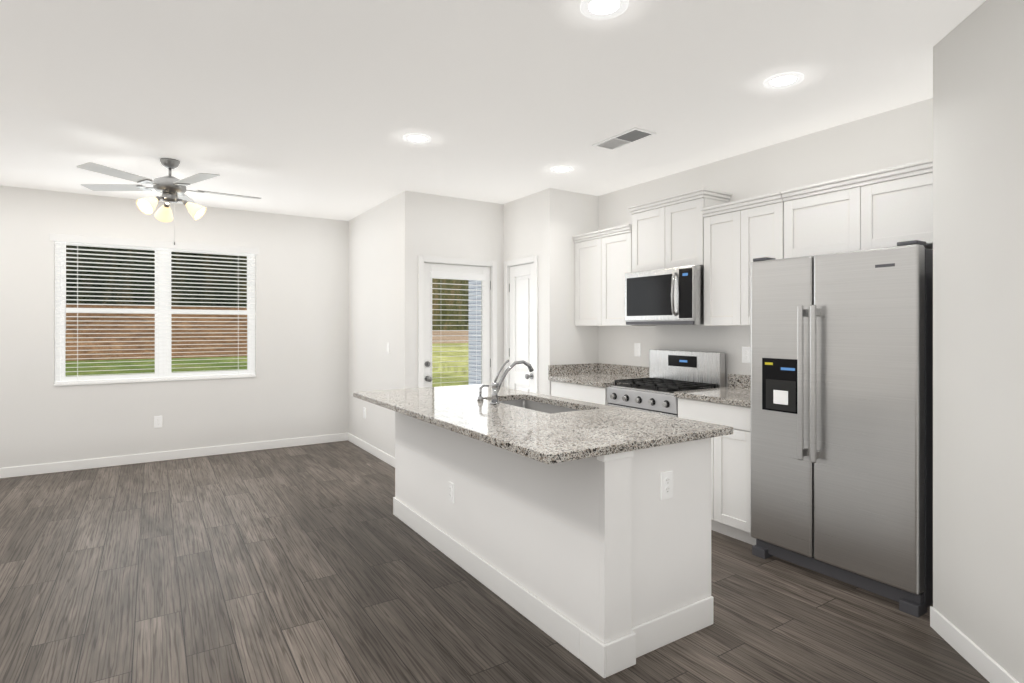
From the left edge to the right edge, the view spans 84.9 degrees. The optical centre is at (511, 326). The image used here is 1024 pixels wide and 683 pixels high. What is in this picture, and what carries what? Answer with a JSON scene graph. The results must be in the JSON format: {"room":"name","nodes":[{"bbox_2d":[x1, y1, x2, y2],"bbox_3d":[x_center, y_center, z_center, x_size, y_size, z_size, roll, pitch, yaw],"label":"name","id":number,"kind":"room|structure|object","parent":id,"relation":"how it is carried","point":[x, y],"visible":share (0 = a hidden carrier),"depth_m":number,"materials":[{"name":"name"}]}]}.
{"room":"kitchen","nodes":[
{"label":"kitchen","id":0,"kind":"room"},
{"bbox_2d":[0,185,348,467],"bbox_3d":[-4.475,0.045,5.434,5.980,2.710,0.140,0,0,-33],"label":"wall","id":1,"kind":"structure","parent":0,"point":[297,386],"depth_m":5.95,"materials":[{"name":"beige paint"}]},
{"bbox_2d":[54,242,255,385],"bbox_3d":[-3.688,-0.165,5.921,1.786,1.466,0.146,0,0,-33],"label":"window","id":2,"kind":"structure","parent":1,"relation":"in","point":[162,342],"depth_m":5.91,"materials":[{"name":"white plastic"}]},
{"bbox_2d":[50,233,258,383],"bbox_3d":[-3.667,-0.175,5.887,1.850,1.443,0.070,0,0,-33],"label":"window blind","id":3,"kind":"object","parent":2,"relation":"attached to","point":[64,238],"visible":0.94,"depth_m":5.82,"materials":[{"name":"white plastic"}]},
{"bbox_2d":[154,416,161,427],"bbox_3d":[-3.693,0.990,5.845,0.072,0.118,0.011,0,0,-33],"label":"outlet","id":4,"kind":"object","parent":1,"relation":"attached to","point":[157,421],"visible":1,"depth_m":5.84,"materials":[{"name":"white plastic"}]},
{"bbox_2d":[0,433,347,477],"bbox_3d":[-4.433,1.353,5.369,5.740,0.095,0.014,0,0,-33],"label":"baseboard","id":5,"kind":"structure","parent":1,"relation":"attached to","point":[26,470],"depth_m":5.85,"materials":[{"name":"white wood"}]},
{"bbox_2d":[349,194,399,456],"bbox_3d":[-1.507,0.045,6.234,0.120,2.710,1.720,0,0,-33],"label":"wall","id":6,"kind":"structure","parent":0,"point":[374,280],"depth_m":6.12,"materials":[{"name":"beige paint"}]},
{"bbox_2d":[363,407,365,418],"bbox_3d":[-1.681,0.980,6.384,0.011,0.118,0.072,0,0,-33],"label":"outlet","id":7,"kind":"object","parent":6,"relation":"attached to","point":[364,412],"visible":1,"depth_m":6.37,"materials":[{"name":"white plastic"}]},
{"bbox_2d":[348,433,394,467],"bbox_3d":[-1.523,1.353,6.136,0.014,0.095,1.840,0,0,-33],"label":"baseboard return","id":8,"kind":"object","parent":6,"relation":"attached to","point":[376,452],"visible":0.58,"depth_m":6.13,"materials":[{"name":"white wood"}]},
{"bbox_2d":[386,343,388,353],"bbox_3d":[-1.282,0.220,5.760,0.014,0.118,0.072,0,0,-33],"label":"light switch","id":9,"kind":"object","parent":6,"relation":"attached to","point":[387,348],"visible":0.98,"depth_m":5.75,"materials":[{"name":"white plastic"}]},
{"bbox_2d":[400,191,502,388],"bbox_3d":[-0.593,0.045,5.727,1.110,2.710,0.120,0,0,-33],"label":"wall","id":10,"kind":"structure","parent":0,"point":[440,226],"depth_m":5.56,"materials":[{"name":"beige paint"}]},
{"bbox_2d":[424,263,490,387],"bbox_3d":[-0.542,0.378,5.701,0.771,2.020,0.120,0,0,-33],"label":"door","id":11,"kind":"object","parent":10,"relation":"attached to","point":[428,339],"visible":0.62,"depth_m":5.71,"materials":[{"name":"white"}]},
{"bbox_2d":[430,271,485,383],"bbox_3d":[-0.542,0.302,5.694,0.620,1.705,0.033,0,0,-33],"label":"door blind","id":12,"kind":"object","parent":11,"relation":"attached to","point":[456,276],"visible":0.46,"depth_m":5.71,"materials":[{"name":"white plastic"}]},
{"bbox_2d":[418,255,496,387],"bbox_3d":[-0.568,0.351,5.734,0.894,2.097,0.136,0,0,-33],"label":"door frame","id":13,"kind":"structure","parent":10,"relation":"attached to","point":[422,260],"depth_m":5.68,"materials":[{"name":"white wood"}]},
{"bbox_2d":[469,280,480,384],"bbox_3d":[-0.286,0.145,6.388,0.120,2.910,0.660,0,0,-33],"label":"wall","id":14,"kind":"structure","parent":0,"point":[472,380],"depth_m":6.51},
{"bbox_2d":[0,0,985,220],"bbox_3d":[-1.149,-1.360,1.865,7.720,0.100,9.820,0,0,-33],"label":"ceiling","id":15,"kind":"structure","parent":0,"point":[314,108],"depth_m":3.08,"materials":[{"name":"white paint"}]},
{"bbox_2d":[76,158,261,244],"bbox_3d":[-2.662,-0.977,4.432,1.248,0.664,1.288,0,0,-33],"label":"ceiling fan","id":16,"kind":"object","parent":15,"relation":"hanging from","point":[170,188],"visible":1,"depth_m":4.35,"materials":[{"name":"silver metal"}]},
{"bbox_2d":[403,133,430,143],"bbox_3d":[-0.658,-1.304,3.881,0.196,0.010,0.196,0,0,-33],"label":"recessed light","id":17,"kind":"object","parent":15,"relation":"in","point":[417,138],"visible":1,"depth_m":3.88,"materials":[{"name":"white plastic"}]},
{"bbox_2d":[550,166,573,172],"bbox_3d":[0.414,-1.304,4.643,0.196,0.010,0.196,0,0,-33],"label":"recessed light","id":18,"kind":"object","parent":15,"relation":"in","point":[561,169],"visible":0.98,"depth_m":4.64,"materials":[{"name":"white plastic"}]},
{"bbox_2d":[580,0,628,19],"bbox_3d":[0.374,-1.304,2.278,0.196,0.010,0.196,0,0,-33],"label":"recessed light","id":19,"kind":"object","parent":15,"relation":"in","point":[600,9],"visible":1,"depth_m":2.29,"materials":[{"name":"white plastic"}]},
{"bbox_2d":[592,127,655,150],"bbox_3d":[0.773,-1.304,3.895,0.200,0.012,0.430,0,0,-33],"label":"ceiling vent","id":20,"kind":"object","parent":15,"relation":"in","point":[625,138],"visible":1,"depth_m":3.87,"materials":[{"name":"white metal"}]},
{"bbox_2d":[763,72,803,88],"bbox_3d":[1.439,-1.304,2.970,0.196,0.010,0.196,0,0,-33],"label":"recessed light","id":21,"kind":"object","parent":15,"relation":"in","point":[783,80],"visible":1,"depth_m":2.97,"materials":[{"name":"white plastic"}]},
{"bbox_2d":[0,440,989,682],"bbox_3d":[-1.149,1.450,1.865,7.720,0.100,9.820,0,0,-33],"label":"floor","id":22,"kind":"structure","parent":0,"point":[317,563],"depth_m":2.86,"materials":[{"name":"brown wood"}]},
{"bbox_2d":[393,399,712,677],"bbox_3d":[0.038,0.953,3.399,0.714,0.894,2.328,0,0,-33],"label":"kitchen island","id":23,"kind":"object","parent":22,"relation":"on","point":[600,566],"visible":0.92,"depth_m":2.54,"materials":[{"name":"beige paint"}]},
{"bbox_2d":[448,481,453,503],"bbox_3d":[-0.370,1.000,3.387,0.011,0.118,0.072,0,0,-33],"label":"outlet","id":24,"kind":"object","parent":23,"relation":"attached to","point":[450,492],"visible":1,"depth_m":3.38,"materials":[{"name":"white plastic"}]},
{"bbox_2d":[353,384,732,463],"bbox_3d":[-0.055,0.487,3.343,1.080,0.035,2.375,0,0,-33],"label":"island countertop","id":25,"kind":"structure","parent":23,"relation":"on","point":[589,430],"depth_m":2.76,"materials":[{"name":"stone"}]},
{"bbox_2d":[477,360,533,404],"bbox_3d":[-0.042,0.335,3.553,0.318,0.269,0.226,0,0,-33],"label":"island faucet","id":26,"kind":"object","parent":25,"relation":"on","point":[495,386],"visible":1,"depth_m":3.44,"materials":[{"name":"silver metal"}]},
{"bbox_2d":[498,399,579,413],"bbox_3d":[0.145,0.603,3.480,0.381,0.194,0.816,0,0,-33],"label":"island sink","id":27,"kind":"object","parent":25,"relation":"in","point":[538,406],"visible":0.06,"depth_m":3.76,"materials":[{"name":"metal"}]},
{"bbox_2d":[661,471,672,499],"bbox_3d":[0.686,0.700,2.477,0.072,0.118,0.011,0,0,-33],"label":"outlet","id":28,"kind":"object","parent":23,"relation":"attached to","point":[666,485],"visible":1,"depth_m":2.47,"materials":[{"name":"white plastic"}]},
{"bbox_2d":[551,381,609,404],"bbox_3d":[0.819,0.951,5.121,0.592,0.898,0.760,0,0,-33],"label":"base cabinet","id":29,"kind":"object","parent":22,"relation":"on","point":[591,394],"visible":0.04,"depth_m":4.91,"materials":[{"name":"white paint"}]},
{"bbox_2d":[548,363,648,387],"bbox_3d":[0.808,0.430,5.111,0.622,0.140,0.764,0,0,-33],"label":"countertop","id":30,"kind":"structure","parent":29,"relation":"on","point":[603,375],"depth_m":5.25,"materials":[{"name":"stone"}]},
{"bbox_2d":[607,349,724,416],"bbox_3d":[1.195,0.797,4.463,0.606,1.205,0.730,0,0,-33],"label":"range","id":31,"kind":"object","parent":22,"relation":"on","point":[671,372],"visible":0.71,"depth_m":4.43,"materials":[{"name":"grey metal"}]},
{"bbox_2d":[678,398,755,544],"bbox_3d":[1.597,0.951,3.909,0.592,0.898,0.613,0,0,-33],"label":"base cabinet","id":32,"kind":"object","parent":22,"relation":"on","point":[731,485],"visible":0.44,"depth_m":3.66,"materials":[{"name":"white paint"}]},
{"bbox_2d":[674,374,750,406],"bbox_3d":[1.585,0.430,3.901,0.622,0.140,0.622,0,0,-33],"label":"countertop","id":33,"kind":"structure","parent":32,"relation":"on","point":[737,391],"depth_m":3.92,"materials":[{"name":"stone"}]},
{"bbox_2d":[751,240,932,617],"bbox_3d":[1.943,0.490,3.214,0.697,1.820,0.900,0,0,-33],"label":"fridge","id":34,"kind":"object","parent":22,"relation":"on","point":[841,416],"visible":0.96,"depth_m":2.95,"materials":[{"name":"grey metal"}]},
{"bbox_2d":[503,191,541,393],"bbox_3d":[0.116,0.045,5.761,0.120,2.710,0.830,0,0,-33],"label":"wall","id":35,"kind":"structure","parent":0,"point":[522,227],"depth_m":5.61,"materials":[{"name":"beige paint"}]},
{"bbox_2d":[504,255,537,392],"bbox_3d":[0.128,0.351,5.710,0.116,2.097,0.600,0,0,-33],"label":"door frame","id":36,"kind":"structure","parent":35,"relation":"attached to","point":[508,264],"depth_m":5.83,"materials":[{"name":"white wood"}]},
{"bbox_2d":[509,263,533,392],"bbox_3d":[0.084,0.378,5.686,0.109,2.020,0.477,0,0,-33],"label":"pantry door","id":37,"kind":"structure","parent":35,"relation":"in","point":[521,287],"depth_m":5.70,"materials":[{"name":"white wood"}]},
{"bbox_2d":[542,188,597,395],"bbox_3d":[0.577,0.045,5.492,0.605,2.710,0.120,0,0,-33],"label":"wall","id":38,"kind":"structure","parent":0,"point":[567,216],"depth_m":5.37,"materials":[{"name":"beige paint"}]},
{"bbox_2d":[598,98,932,386],"bbox_3d":[1.754,0.045,4.329,0.120,2.710,3.350,0,0,-33],"label":"wall","id":39,"kind":"structure","parent":0,"point":[895,137],"depth_m":4.15,"materials":[{"name":"beige paint"}]},
{"bbox_2d":[572,224,655,325],"bbox_3d":[0.929,-0.445,5.189,0.335,0.869,0.765,0,0,-33],"label":"upper cabinet","id":40,"kind":"object","parent":39,"relation":"attached to","point":[603,261],"visible":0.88,"depth_m":5.10,"materials":[{"name":"white paint"}]},
{"bbox_2d":[635,343,640,355],"bbox_3d":[1.153,0.210,5.143,0.011,0.118,0.072,0,0,-33],"label":"electrical outlet","id":41,"kind":"object","parent":39,"relation":"attached to","point":[637,349],"visible":1,"depth_m":5.14,"materials":[{"name":"white plastic"}]},
{"bbox_2d":[626,188,731,271],"bbox_3d":[1.337,-0.746,4.554,0.335,0.567,0.802,0,0,-33],"label":"upper cabinet","id":42,"kind":"object","parent":39,"relation":"attached to","point":[668,232],"visible":0.83,"depth_m":4.43,"materials":[{"name":"white paint"}]},
{"bbox_2d":[625,265,703,324],"bbox_3d":[1.289,-0.237,4.523,0.448,0.442,0.720,0,0,-33],"label":"microwave","id":43,"kind":"object","parent":42,"relation":"attached to","point":[671,296],"visible":0.88,"depth_m":4.35,"materials":[{"name":"silver metal"}]},
{"bbox_2d":[701,191,783,325],"bbox_3d":[1.707,-0.445,3.978,0.335,0.869,0.626,0,0,-33],"label":"upper cabinet","id":44,"kind":"object","parent":39,"relation":"attached to","point":[740,235],"visible":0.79,"depth_m":3.93,"materials":[{"name":"white paint"}]},
{"bbox_2d":[742,347,750,362],"bbox_3d":[1.758,0.210,4.201,0.011,0.118,0.072,0,0,-33],"label":"electrical outlet","id":45,"kind":"object","parent":39,"relation":"attached to","point":[746,354],"visible":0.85,"depth_m":4.20,"materials":[{"name":"white plastic"}]},
{"bbox_2d":[781,158,932,257],"bbox_3d":[2.131,-0.659,3.317,0.335,0.439,0.939,0,0,-33],"label":"upper cabinet","id":46,"kind":"object","parent":39,"relation":"attached to","point":[888,207],"visible":0.6,"depth_m":3.23,"materials":[{"name":"white paint"}]},
{"bbox_2d":[933,0,1023,682],"bbox_3d":[1.714,0.045,0.885,0.120,2.710,3.500,0,0,10],"label":"wall","id":47,"kind":"structure","parent":0,"point":[978,326],"depth_m":2.28,"materials":[{"name":"beige paint"}]},
{"bbox_2d":[930,606,1018,682],"bbox_3d":[1.648,1.353,0.897,0.014,0.095,3.500,0,0,10],"label":"baseboard","id":48,"kind":"structure","parent":47,"relation":"attached to","point":[987,667],"depth_m":2.33,"materials":[{"name":"white wood"}]},
{"label":"outside","id":49,"kind":"structure","parent":0,"visible":0},
{"bbox_2d":[66,245,468,386],"bbox_3d":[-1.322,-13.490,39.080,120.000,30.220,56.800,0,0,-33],"label":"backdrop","id":50,"kind":"structure","parent":49,"point":[441,339],"depth_m":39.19,"materials":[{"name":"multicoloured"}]}
]}

